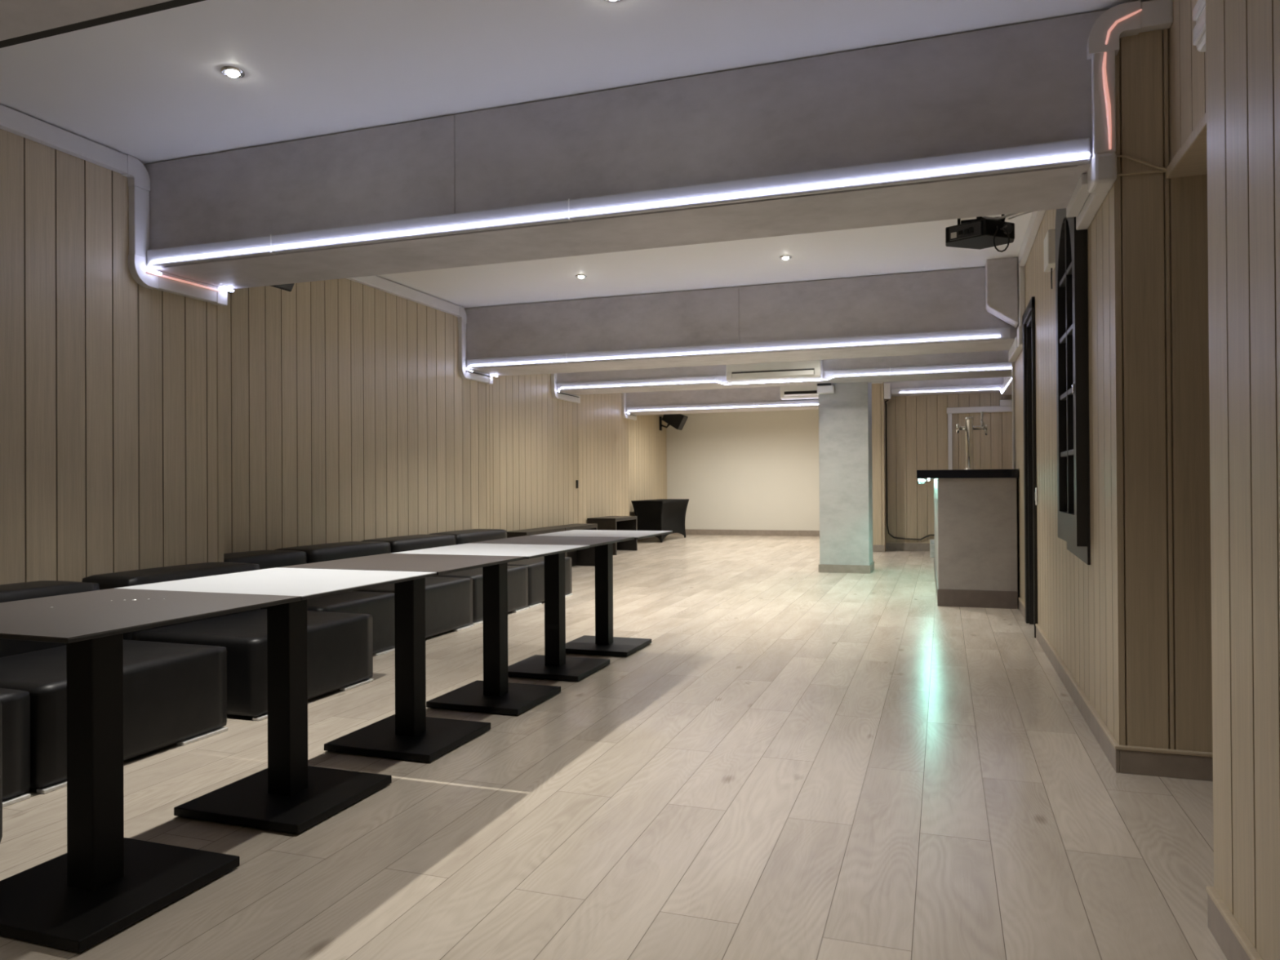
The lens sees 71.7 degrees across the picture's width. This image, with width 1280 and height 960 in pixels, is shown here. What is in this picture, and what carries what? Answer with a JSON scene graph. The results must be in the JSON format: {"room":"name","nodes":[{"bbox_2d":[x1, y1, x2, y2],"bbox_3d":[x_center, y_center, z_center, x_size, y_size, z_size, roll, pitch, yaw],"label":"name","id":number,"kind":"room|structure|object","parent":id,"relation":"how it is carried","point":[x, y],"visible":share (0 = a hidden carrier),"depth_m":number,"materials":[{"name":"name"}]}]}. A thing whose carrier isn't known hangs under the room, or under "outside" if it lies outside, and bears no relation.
{"room":"entertainment venue","nodes":[
{"label":"entertainment venue","id":0,"kind":"room"},
{"bbox_2d":[0,128,223,584],"bbox_3d":[-3.958,-0.305,1.993,0.625,2.820,7.205,0,0,19],"label":"wall","id":1,"kind":"structure","parent":0,"point":[112,434],"depth_m":4.49,"materials":[{"name":"beige wood"}]},
{"bbox_2d":[0,104,234,306],"bbox_3d":[-3.602,-1.380,1.922,0.115,0.665,7.095,0,0,19],"label":"conduit","id":2,"kind":"object","parent":1,"relation":"attached to","point":[12,121],"visible":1,"depth_m":4.68,"materials":[{"name":"white plastic"}]},
{"bbox_2d":[222,278,492,553],"bbox_3d":[-2.368,-0.289,7.407,0.325,2.820,4.070,0,0,19],"label":"wall","id":3,"kind":"structure","parent":0,"point":[349,414],"depth_m":7.01,"materials":[{"name":"beige wood"}]},
{"bbox_2d":[227,283,294,293],"bbox_3d":[-2.481,-1.452,5.737,0.560,0.424,0.320,0,0,19],"label":"wall speaker","id":4,"kind":"object","parent":3,"relation":"attached to","point":[288,287],"visible":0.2,"depth_m":5.77,"materials":[{"name":"black plastic"}]},
{"bbox_2d":[274,283,293,289],"bbox_3d":[-2.280,-1.378,5.668,0.008,0.290,0.290,28,9,17],"label":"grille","id":5,"kind":"object","parent":4,"relation":"attached to","point":[284,286],"depth_m":5.77,"materials":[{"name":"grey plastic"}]},
{"bbox_2d":[346,275,497,384],"bbox_3d":[-2.174,-1.349,7.325,0.115,0.695,4.005,0,0,19],"label":"conduit","id":6,"kind":"object","parent":3,"relation":"attached to","point":[375,282],"visible":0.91,"depth_m":8.34,"materials":[{"name":"white plastic"}]},
{"bbox_2d":[491,373,579,531],"bbox_3d":[-1.578,-0.279,10.755,0.650,2.820,2.775,0,0,19],"label":"wall","id":7,"kind":"structure","parent":0,"point":[535,451],"depth_m":10.62,"materials":[{"name":"beige wood"}]},
{"bbox_2d":[551,373,580,403],"bbox_3d":[-1.244,-1.360,10.659,0.065,0.653,2.615,0,0,19],"label":"conduit","id":8,"kind":"object","parent":7,"relation":"attached to","point":[556,393],"visible":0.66,"depth_m":11.25,"materials":[{"name":"white plastic"}]},
{"bbox_2d":[564,382,728,391],"bbox_3d":[0.486,-1.142,10.722,3.010,0.004,0.094,0,0,19],"label":"trim","id":9,"kind":"structure","parent":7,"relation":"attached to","point":[722,383],"depth_m":10.86,"materials":[{"name":"white plastic"}]},
{"bbox_2d":[0,0,1152,308],"bbox_3d":[0.716,-1.778,7.687,8.000,0.120,21.400,0,0,19],"label":"ceiling","id":10,"kind":"structure","parent":0,"point":[149,88],"depth_m":3.72,"materials":[{"name":"paint"}]},
{"bbox_2d":[0,0,172,40],"bbox_3d":[-1.281,-1.446,1.648,4.680,0.564,1.040,0,0,19],"label":"ceiling beam","id":11,"kind":"structure","parent":10,"relation":"attached to","point":[18,18],"depth_m":2.19,"materials":[{"name":"concrete"}]},
{"bbox_2d":[0,0,205,48],"bbox_3d":[-1.108,-1.449,2.154,4.680,0.568,0.030,0,0,19],"label":"trim","id":12,"kind":"structure","parent":11,"relation":"attached to","point":[174,3],"depth_m":2.25,"materials":[{"name":"black metal"}]},
{"bbox_2d":[220,66,244,78],"bbox_3d":[-1.717,-1.710,3.732,0.096,0.022,0.096,0,0,19],"label":"recessed light","id":13,"kind":"object","parent":10,"relation":"in","point":[231,72],"visible":1,"depth_m":3.72,"materials":[{"name":"white glass"}]},
{"bbox_2d":[575,274,586,278],"bbox_3d":[-0.494,-1.700,7.425,0.096,0.022,0.096,0,0,19],"label":"recessed light","id":14,"kind":"object","parent":10,"relation":"in","point":[580,276],"visible":1,"depth_m":7.40,"materials":[{"name":"silver metal"}]},
{"bbox_2d":[604,0,622,2],"bbox_3d":[-0.096,-1.723,3.155,0.096,0.022,0.096,0,0,19],"label":"recessed light","id":15,"kind":"object","parent":10,"relation":"in","point":[610,1],"visible":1,"depth_m":3.19,"materials":[{"name":"silver metal"}]},
{"bbox_2d":[143,9,1106,288],"bbox_3d":[-0.377,-1.439,4.289,4.680,0.564,0.556,0,0,19],"label":"ceiling beam","id":16,"kind":"structure","parent":10,"relation":"attached to","point":[1029,82],"depth_m":3.91,"materials":[{"name":"concrete"}]},
{"bbox_2d":[146,137,1089,274],"bbox_3d":[-0.481,-1.188,4.023,4.542,0.123,0.076,0,0,19],"label":"light strip","id":17,"kind":"object","parent":16,"relation":"attached to","point":[1076,151],"visible":1,"depth_m":3.80,"materials":[{"name":"grey plastic"}]},
{"bbox_2d":[164,165,1077,271],"bbox_3d":[-0.440,-1.156,4.067,4.420,0.004,0.094,0,0,19],"label":"trim","id":18,"kind":"structure","parent":16,"relation":"attached to","point":[1068,171],"depth_m":3.87,"materials":[{"name":"plastic"}]},
{"bbox_2d":[626,386,818,415],"bbox_3d":[1.422,-1.425,14.934,3.365,0.514,0.670,0,0,19],"label":"ceiling beam","id":19,"kind":"structure","parent":10,"relation":"attached to","point":[759,394],"depth_m":14.73,"materials":[{"name":"concrete"}]},
{"bbox_2d":[626,400,818,413],"bbox_3d":[1.338,-1.199,14.600,3.310,0.123,0.076,0,0,19],"label":"light strip","id":20,"kind":"object","parent":19,"relation":"attached to","point":[808,402],"visible":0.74,"depth_m":14.55,"materials":[{"name":"grey plastic"}]},
{"bbox_2d":[779,384,818,399],"bbox_3d":[2.651,-1.415,14.024,0.850,0.250,0.250,0,0,19],"label":"air conditioner","id":21,"kind":"object","parent":19,"relation":"attached to","point":[798,392],"visible":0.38,"depth_m":14.00,"materials":[{"name":"white plastic"}]},
{"bbox_2d":[784,390,817,394],"bbox_3d":[2.632,-1.373,13.967,0.710,0.065,0.034,0,0,19],"label":"outlet","id":22,"kind":"object","parent":21,"relation":"attached to","point":[786,392],"depth_m":13.98,"materials":[{"name":"black plastic"}]},
{"bbox_2d":[464,264,1019,376],"bbox_3d":[0.762,-1.413,8.231,5.080,0.594,0.660,0,0,19],"label":"ceiling beam","id":23,"kind":"structure","parent":10,"relation":"attached to","point":[953,300],"depth_m":7.87,"materials":[{"name":"concrete"}]},
{"bbox_2d":[466,327,1010,372],"bbox_3d":[0.640,-1.147,7.915,4.940,0.123,0.076,0,0,19],"label":"light strip","id":24,"kind":"object","parent":23,"relation":"attached to","point":[1000,333],"visible":1,"depth_m":7.77,"materials":[{"name":"grey plastic"}]},
{"bbox_2d":[557,350,1012,395],"bbox_3d":[1.708,-1.429,10.576,5.700,0.552,0.610,0,0,19],"label":"ceiling beam","id":25,"kind":"structure","parent":10,"relation":"attached to","point":[1002,356],"depth_m":10.29,"materials":[{"name":"concrete"}]},
{"bbox_2d":[725,360,822,383],"bbox_3d":[1.542,-1.274,10.195,1.090,0.274,0.213,0,0,19],"label":"air conditioner","id":26,"kind":"object","parent":25,"relation":"attached to","point":[810,370],"visible":0.63,"depth_m":10.11,"materials":[{"name":"white plastic"}]},
{"bbox_2d":[731,368,814,377],"bbox_3d":[1.516,-1.220,10.121,0.950,0.065,0.034,0,0,19],"label":"outlet","id":27,"kind":"object","parent":26,"relation":"attached to","point":[737,372],"depth_m":10.10,"materials":[{"name":"white plastic"}]},
{"bbox_2d":[556,361,1011,391],"bbox_3d":[1.503,-1.182,10.254,5.423,0.125,0.129,0,0,19],"label":"light strip","id":28,"kind":"object","parent":25,"relation":"attached to","point":[1006,366],"visible":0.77,"depth_m":10.03,"materials":[{"name":"grey plastic"}]},
{"bbox_2d":[779,255,791,260],"bbox_3d":[1.127,-1.714,6.849,0.096,0.022,0.096,0,0,19],"label":"recessed light","id":29,"kind":"object","parent":10,"relation":"in","point":[783,257],"visible":1,"depth_m":6.83,"materials":[{"name":"silver metal"}]},
{"bbox_2d":[884,377,1003,396],"bbox_3d":[4.640,-1.520,13.583,1.720,0.390,0.300,0,0,19],"label":"ceiling beam","id":30,"kind":"structure","parent":10,"relation":"attached to","point":[993,380],"depth_m":13.45,"materials":[{"name":"concrete"}]},
{"bbox_2d":[891,376,1012,395],"bbox_3d":[4.109,-1.340,11.861,1.609,0.160,3.299,0,0,19],"label":"light strip","id":31,"kind":"object","parent":30,"relation":"attached to","point":[1008,380],"visible":0.85,"depth_m":13.34,"materials":[{"name":"grey plastic"}]},
{"bbox_2d":[945,213,1014,252],"bbox_3d":[1.808,-1.453,4.717,0.343,0.572,0.307,0,0,19],"label":"projector","id":32,"kind":"object","parent":10,"relation":"hanging from","point":[980,233],"visible":0.83,"depth_m":4.64,"materials":[{"name":"black plastic"}]},
{"bbox_2d":[985,257,1018,328],"bbox_3d":[2.872,-1.477,7.032,0.230,0.517,0.240,0,0,19],"label":"duct","id":33,"kind":"object","parent":10,"relation":"attached to","point":[1002,282],"depth_m":6.92,"materials":[{"name":"metal"}]},
{"bbox_2d":[1003,377,1012,395],"bbox_3d":[4.581,-1.500,10.464,0.190,0.460,5.640,0,0,19],"label":"ceiling beam","id":34,"kind":"structure","parent":10,"relation":"attached to","point":[1009,392],"depth_m":12.74,"materials":[{"name":"concrete"}]},
{"bbox_2d":[578,393,629,523],"bbox_3d":[-0.979,-0.268,13.839,0.485,2.820,3.450,0,0,19],"label":"wall","id":35,"kind":"structure","parent":0,"point":[603,431],"depth_m":14.23,"materials":[{"name":"beige wood"}]},
{"bbox_2d":[622,392,636,420],"bbox_3d":[-0.678,-1.367,13.901,0.065,0.615,3.715,0,0,19],"label":"conduit","id":36,"kind":"object","parent":35,"relation":"attached to","point":[631,416],"visible":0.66,"depth_m":15.11,"materials":[{"name":"white plastic"}]},
{"bbox_2d":[0,534,1227,959],"bbox_3d":[0.735,1.162,7.673,8.000,0.120,21.400,0,0,19],"label":"floor","id":37,"kind":"structure","parent":0,"point":[797,762],"depth_m":2.88,"materials":[{"name":"laminate"}]},
{"bbox_2d":[0,700,2,842],"bbox_3d":[-2.112,0.854,2.425,0.394,0.482,0.492,0,0,19],"label":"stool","id":38,"kind":"object","parent":37,"relation":"on","point":[1,709],"visible":1,"depth_m":2.58,"materials":[{"name":"black leather"}]},
{"bbox_2d":[0,688,31,807],"bbox_3d":[-2.777,0.779,2.760,1.077,0.644,1.032,0,0,19],"label":"ottoman","id":39,"kind":"object","parent":37,"relation":"on","point":[15,704],"visible":0.94,"depth_m":3.02,"materials":[{"name":"leather"}]},
{"bbox_2d":[0,580,227,794],"bbox_3d":[-2.461,0.781,3.668,1.087,0.644,0.867,0,0,19],"label":"ottoman","id":40,"kind":"object","parent":37,"relation":"on","point":[173,693],"visible":0.59,"depth_m":3.58,"materials":[{"name":"leather"}]},
{"bbox_2d":[0,588,301,952],"bbox_3d":[-1.436,0.714,2.334,0.722,0.754,0.722,0,0,19],"label":"pedestal table","id":41,"kind":"object","parent":37,"relation":"on","point":[106,882],"visible":1,"depth_m":2.29,"materials":[{"name":"black metal"}]},
{"bbox_2d":[81,562,373,720],"bbox_3d":[-2.123,0.784,4.625,1.107,0.644,0.887,0,0,19],"label":"ottoman","id":42,"kind":"object","parent":37,"relation":"on","point":[340,644],"visible":0.42,"depth_m":4.42,"materials":[{"name":"leather"}]},
{"bbox_2d":[115,567,436,834],"bbox_3d":[-1.201,0.716,3.019,0.722,0.752,0.722,0,0,19],"label":"pedestal table","id":43,"kind":"object","parent":37,"relation":"on","point":[291,795],"visible":0.98,"depth_m":2.97,"materials":[{"name":"black plastic"}]},
{"bbox_2d":[223,550,395,655],"bbox_3d":[-2.212,0.789,5.623,1.092,0.644,0.767,0,0,19],"label":"ottoman","id":44,"kind":"object","parent":37,"relation":"on","point":[380,606],"visible":0.22,"depth_m":5.61,"materials":[{"name":"leather"}]},
{"bbox_2d":[275,541,473,638],"bbox_3d":[-1.928,0.791,6.451,1.092,0.644,0.957,0,0,19],"label":"ottoman","id":45,"kind":"object","parent":37,"relation":"on","point":[448,600],"visible":0.3,"depth_m":6.38,"materials":[{"name":"leather"}]},
{"bbox_2d":[280,553,525,762],"bbox_3d":[-0.963,0.718,3.714,0.722,0.752,0.722,0,0,19],"label":"pedestal table","id":46,"kind":"object","parent":37,"relation":"on","point":[408,734],"visible":1,"depth_m":3.67,"materials":[{"name":"black metal"}]},
{"bbox_2d":[361,534,528,625],"bbox_3d":[-1.621,0.794,7.379,1.072,0.644,0.972,0,0,19],"label":"ottoman","id":47,"kind":"object","parent":37,"relation":"on","point":[517,575],"visible":0.32,"depth_m":7.33,"materials":[{"name":"leather"}]},
{"bbox_2d":[391,543,590,715],"bbox_3d":[-0.718,0.720,4.399,0.722,0.752,0.722,0,0,19],"label":"pedestal table","id":48,"kind":"object","parent":37,"relation":"on","point":[495,694],"visible":0.98,"depth_m":4.35,"materials":[{"name":"black plastic"}]},
{"bbox_2d":[428,528,572,608],"bbox_3d":[-1.308,0.796,8.308,1.062,0.644,0.962,0,0,19],"label":"ottoman","id":49,"kind":"object","parent":37,"relation":"on","point":[535,566],"visible":0.33,"depth_m":8.02,"materials":[{"name":"leather"}]},
{"bbox_2d":[506,527,565,556],"bbox_3d":[-1.214,0.850,10.215,0.310,0.553,1.045,0,0,19],"label":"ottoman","id":50,"kind":"object","parent":37,"relation":"on","point":[539,531],"visible":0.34,"depth_m":9.98,"materials":[{"name":"black leather"}]},
{"bbox_2d":[467,535,634,681],"bbox_3d":[-0.490,0.721,5.097,0.722,0.752,0.722,0,0,19],"label":"pedestal table","id":51,"kind":"object","parent":37,"relation":"on","point":[554,664],"visible":0.88,"depth_m":5.05,"materials":[{"name":"black plastic"}]},
{"bbox_2d":[546,523,597,566],"bbox_3d":[-0.873,0.853,11.213,0.310,0.553,1.045,0,0,19],"label":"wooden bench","id":52,"kind":"object","parent":37,"relation":"on","point":[584,557],"visible":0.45,"depth_m":11.63,"materials":[{"name":"brown wood"}]},
{"bbox_2d":[533,529,672,656],"bbox_3d":[-0.235,0.723,5.779,0.722,0.752,0.722,0,0,19],"label":"pedestal table","id":53,"kind":"object","parent":37,"relation":"on","point":[603,642],"visible":0.81,"depth_m":5.74,"materials":[{"name":"black plastic"}]},
{"bbox_2d":[586,515,637,555],"bbox_3d":[-0.424,0.861,13.916,0.463,0.556,1.000,0,0,19],"label":"wooden bench","id":54,"kind":"object","parent":37,"relation":"on","point":[607,522],"visible":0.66,"depth_m":14.22,"materials":[{"name":"brown wood"}]},
{"bbox_2d":[631,498,688,542],"bbox_3d":[0.416,0.766,17.000,0.600,0.765,1.800,0,0,19],"label":"covered table","id":55,"kind":"object","parent":37,"relation":"on","point":[661,514],"visible":0.9,"depth_m":16.32,"materials":[{"name":"black fabric"}]},
{"bbox_2d":[818,382,872,565],"bbox_3d":[2.520,-0.305,10.828,0.578,2.820,0.580,0,0,19],"label":"column","id":56,"kind":"structure","parent":37,"relation":"on","point":[845,415],"depth_m":10.56,"materials":[{"name":"concrete"}]},
{"bbox_2d":[817,382,834,394],"bbox_3d":[2.221,-1.094,10.586,0.200,0.120,0.074,0,0,19],"label":"junction box","id":57,"kind":"object","parent":56,"relation":"attached to","point":[827,388],"visible":1,"depth_m":10.56,"materials":[{"name":"white plastic"}]},
{"bbox_2d":[818,560,874,573],"bbox_3d":[2.528,1.058,10.820,0.606,0.095,0.604,0,0,19],"label":"baseboard","id":58,"kind":"structure","parent":56,"relation":"attached to","point":[822,567],"depth_m":10.54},
{"bbox_2d":[929,539,934,557],"bbox_3d":[4.202,0.978,12.617,0.132,0.250,0.132,0,0,19],"label":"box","id":59,"kind":"object","parent":37,"relation":"on","point":[931,541],"visible":0.57,"depth_m":12.57,"materials":[{"name":"white plastic"}]},
{"bbox_2d":[916,469,1018,608],"bbox_3d":[3.377,0.504,9.259,0.817,1.177,3.590,0,0,19],"label":"bar counter","id":60,"kind":"object","parent":37,"relation":"on","point":[975,510],"depth_m":7.56,"materials":[{"name":"concrete"}]},
{"bbox_2d":[916,469,1018,479],"bbox_3d":[3.374,-0.049,9.262,0.817,0.072,3.590,0,0,19],"label":"countertop","id":61,"kind":"structure","parent":60,"relation":"on","point":[949,473],"depth_m":7.57,"materials":[{"name":"black stone"}]},
{"bbox_2d":[955,411,987,469],"bbox_3d":[3.019,-0.354,8.057,0.266,0.531,0.096,0,0,19],"label":"tap","id":62,"kind":"object","parent":60,"relation":"on","point":[968,428],"visible":0.88,"depth_m":8.03,"materials":[{"name":"silver metal"}]},
{"bbox_2d":[980,411,983,426],"bbox_3d":[3.104,-0.553,8.029,0.027,0.133,0.027,0,0,-26],"label":"handle","id":63,"kind":"object","parent":62,"relation":"on","point":[981,412],"depth_m":8.02,"materials":[{"name":"metal"}]},
{"bbox_2d":[628,414,666,515],"bbox_3d":[-0.063,-0.258,17.199,0.140,2.820,3.500,0,0,19],"label":"wall","id":64,"kind":"structure","parent":0,"point":[647,444],"depth_m":17.59,"materials":[{"name":"beige wood"}]},
{"bbox_2d":[659,413,688,430],"bbox_3d":[0.683,-1.244,18.320,0.560,0.424,0.320,0,0,19],"label":"wall speaker","id":65,"kind":"object","parent":64,"relation":"attached to","point":[677,421],"visible":0.9,"depth_m":18.17,"materials":[{"name":"black plastic"}]},
{"bbox_2d":[677,416,688,430],"bbox_3d":[0.885,-1.171,18.251,0.008,0.290,0.290,28,9,17],"label":"grille","id":66,"kind":"object","parent":65,"relation":"attached to","point":[682,420],"depth_m":18.16,"materials":[{"name":"grey plastic"}]},
{"bbox_2d":[666,408,819,530],"bbox_3d":[3.721,-0.279,17.816,6.900,2.820,0.120,0,0,19],"label":"wall","id":67,"kind":"structure","parent":0,"point":[742,470],"depth_m":18.27,"materials":[{"name":"beige paint"}]},
{"bbox_2d":[669,528,819,536],"bbox_3d":[2.383,1.084,18.199,3.700,0.115,0.016,0,0,19],"label":"baseboard","id":68,"kind":"structure","parent":67,"relation":"attached to","point":[688,531],"depth_m":18.22,"materials":[{"name":"brown wood"}]},
{"bbox_2d":[871,382,885,551],"bbox_3d":[3.341,-0.295,13.869,0.940,2.820,0.195,0,0,19],"label":"column side","id":69,"kind":"structure","parent":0,"point":[877,389],"depth_m":13.67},
{"bbox_2d":[884,382,890,399],"bbox_3d":[3.815,-1.370,13.664,0.095,0.240,0.079,0,0,19],"label":"junction box","id":70,"kind":"object","parent":69,"relation":"attached to","point":[886,386],"visible":1,"depth_m":13.63,"materials":[{"name":"white plastic"}]},
{"bbox_2d":[884,399,886,550],"bbox_3d":[3.973,-0.291,15.711,0.940,2.820,3.700,0,0,19],"label":"wall partition","id":71,"kind":"structure","parent":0,"point":[884,399],"depth_m":13.89,"materials":[{"name":"beige wood"}]},
{"bbox_2d":[884,392,1012,542],"bbox_3d":[4.818,-0.305,13.783,1.910,2.820,0.200,0,0,19],"label":"wall","id":72,"kind":"structure","parent":0,"point":[917,426],"depth_m":13.80,"materials":[{"name":"beige wood"}]},
{"bbox_2d":[886,542,929,551],"bbox_3d":[4.792,1.037,13.675,1.916,0.134,0.022,0,0,19],"label":"baseboard","id":73,"kind":"structure","parent":72,"relation":"attached to","point":[900,546],"depth_m":13.87,"materials":[{"name":"beige wood"}]},
{"bbox_2d":[884,400,934,540],"bbox_3d":[4.216,-0.152,13.709,0.805,2.180,0.300,0,0,19],"label":"power cable","id":74,"kind":"object","parent":72,"relation":"attached to","point":[886,400],"visible":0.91,"depth_m":13.96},
{"bbox_2d":[946,399,1012,469],"bbox_3d":[5.210,-0.054,13.500,0.990,2.310,0.080,0,0,19],"label":"trim","id":75,"kind":"structure","parent":72,"relation":"attached to","point":[1006,406],"depth_m":13.55,"materials":[{"name":"white plastic"}]},
{"bbox_2d":[964,417,974,469],"bbox_3d":[3.000,-0.330,8.064,0.096,0.484,0.096,0,0,19],"label":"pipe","id":76,"kind":"object","parent":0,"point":[969,427],"depth_m":8.03,"materials":[{"name":"silver metal"}]},
{"bbox_2d":[1014,0,1279,959],"bbox_3d":[1.681,-0.340,2.364,0.445,2.820,11.560,0,0,19],"label":"wall","id":77,"kind":"structure","parent":0,"point":[1242,37],"depth_m":1.97,"materials":[{"name":"beige wood"}]},
{"bbox_2d":[475,339,1005,369],"bbox_3d":[0.682,-1.114,7.959,4.820,0.004,0.094,0,0,19],"label":"trim","id":78,"kind":"structure","parent":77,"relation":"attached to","point":[991,340],"depth_m":7.83,"materials":[{"name":"plastic"}]},
{"bbox_2d":[982,212,1021,220],"bbox_3d":[1.987,-1.411,4.605,0.406,0.094,0.038,0,0,15],"label":"cable","id":79,"kind":"object","parent":77,"relation":"attached to","point":[1011,214],"visible":0.43,"depth_m":4.64,"materials":[{"name":"white plastic"}]},
{"bbox_2d":[1011,361,1015,469],"bbox_3d":[3.312,-0.914,7.858,0.019,1.640,0.050,0,0,19],"label":"cable trunking","id":80,"kind":"object","parent":77,"relation":"attached to","point":[1012,362],"visible":0.53,"depth_m":7.83,"materials":[{"name":"white plastic"}]},
{"bbox_2d":[1017,597,1025,619],"bbox_3d":[3.075,1.035,7.110,0.020,0.099,0.656,0,0,19],"label":"baseboard","id":81,"kind":"structure","parent":77,"relation":"attached to","point":[1021,605],"depth_m":7.15,"materials":[{"name":"beige wood"}]},
{"bbox_2d":[1008,210,1037,219],"bbox_3d":[2.034,-1.377,4.540,0.273,0.068,0.047,0,0,19],"label":"cable","id":82,"kind":"object","parent":77,"relation":"attached to","point":[1037,211],"visible":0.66,"depth_m":4.57,"materials":[{"name":"white plastic"}]},
{"bbox_2d":[1008,210,1045,362],"bbox_3d":[2.581,-1.388,5.789,0.054,0.698,4.180,0,0,19],"label":"cable trunking","id":83,"kind":"object","parent":77,"relation":"attached to","point":[1036,219],"visible":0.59,"depth_m":6.78,"materials":[{"name":"white plastic"}]},
{"bbox_2d":[1022,296,1037,638],"bbox_3d":[2.898,-0.088,6.391,0.177,2.340,0.750,0,0,19],"label":"door","id":84,"kind":"structure","parent":77,"relation":"in","point":[1028,327],"depth_m":6.64,"materials":[{"name":"black paint"}]},
{"bbox_2d":[1035,487,1038,505],"bbox_3d":[2.692,0.111,6.012,0.014,0.120,0.082,0,0,19],"label":"light switch","id":85,"kind":"object","parent":77,"relation":"attached to","point":[1036,488],"visible":1,"depth_m":5.98,"materials":[{"name":"white plastic"}]},
{"bbox_2d":[1043,229,1055,288],"bbox_3d":[2.306,-1.235,4.974,0.050,0.292,0.220,0,0,19],"label":"junction box","id":86,"kind":"object","parent":77,"relation":"attached to","point":[1049,242],"visible":0.83,"depth_m":4.88,"materials":[{"name":"white plastic"}]},
{"bbox_2d":[1054,208,1090,564],"bbox_3d":[2.042,-0.556,4.202,0.060,1.855,0.690,0,0,19],"label":"window panel","id":87,"kind":"object","parent":77,"relation":"attached to","point":[1071,243],"visible":0.9,"depth_m":4.08,"materials":[{"name":"black paint"}]},
{"bbox_2d":[1035,623,1119,773],"bbox_3d":[2.232,1.028,4.646,0.020,0.099,2.964,0,0,19],"label":"baseboard","id":88,"kind":"structure","parent":77,"relation":"attached to","point":[1110,747],"depth_m":3.99,"materials":[{"name":"beige wood"}]},
{"bbox_2d":[1066,0,1173,230],"bbox_3d":[1.882,-1.409,3.522,0.280,0.642,0.684,0,0,19],"label":"conduit","id":89,"kind":"object","parent":77,"relation":"attached to","point":[1133,18],"visible":0.99,"depth_m":3.23,"materials":[{"name":"white plastic"}]},
{"bbox_2d":[1205,885,1262,959],"bbox_3d":[0.483,1.015,-0.459,0.020,0.099,5.456,0,0,19],"label":"baseboard","id":90,"kind":"structure","parent":77,"relation":"attached to","point":[1232,940],"depth_m":1.98,"materials":[{"name":"beige wood"}]},
{"bbox_2d":[1111,27,1212,752],"bbox_3d":[2.422,-0.341,3.059,1.395,2.820,0.044,0,0,19],"label":"wall","id":91,"kind":"structure","parent":0,"point":[1163,582],"depth_m":3.22,"materials":[{"name":"brown wood"}]},
{"bbox_2d":[1116,155,1166,170],"bbox_3d":[1.921,-1.152,3.176,0.395,0.089,0.061,-1,0,33],"label":"cable","id":92,"kind":"object","parent":91,"relation":"attached to","point":[1117,156],"visible":0.46,"depth_m":3.23,"materials":[{"name":"plastic"}]},
{"bbox_2d":[1116,169,1166,176],"bbox_3d":[1.924,-1.114,3.183,0.393,0.027,0.065,-1,0,32],"label":"cable","id":93,"kind":"object","parent":91,"relation":"attached to","point":[1154,171],"visible":0.42,"depth_m":3.23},
{"bbox_2d":[1119,745,1213,781],"bbox_3d":[2.421,1.019,3.025,1.401,0.099,0.020,0,0,19],"label":"baseboard","id":94,"kind":"object","parent":91,"relation":"attached to","point":[1155,762],"visible":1,"depth_m":3.20,"materials":[{"name":"beige wood"}]},
{"bbox_2d":[1169,0,1206,159],"bbox_3d":[1.770,-1.439,2.624,0.090,0.620,1.205,0,0,19],"label":"wall header","id":95,"kind":"structure","parent":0,"point":[1188,64],"depth_m":3.02,"materials":[{"name":"beige wood"}]},
{"bbox_2d":[1165,111,1207,178],"bbox_3d":[1.773,-1.114,2.622,0.128,0.040,1.205,0,0,19],"label":"trim","id":96,"kind":"structure","parent":95,"relation":"attached to","point":[1191,159],"depth_m":3.01,"materials":[{"name":"beige wood"}]},
{"bbox_2d":[1192,0,1205,52],"bbox_3d":[1.665,-1.379,2.552,0.062,0.150,0.340,0,0,19],"label":"emergency light","id":97,"kind":"object","parent":95,"relation":"attached to","point":[1199,10],"visible":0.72,"depth_m":2.64,"materials":[{"name":"white plastic"}]},
{"bbox_2d":[1192,0,1205,21],"bbox_3d":[1.642,-1.413,2.559,0.014,0.040,0.280,0,0,19],"label":"diffuser","id":98,"kind":"object","parent":97,"relation":"attached to","point":[1200,6],"depth_m":2.64,"materials":[{"name":"white plastic"}]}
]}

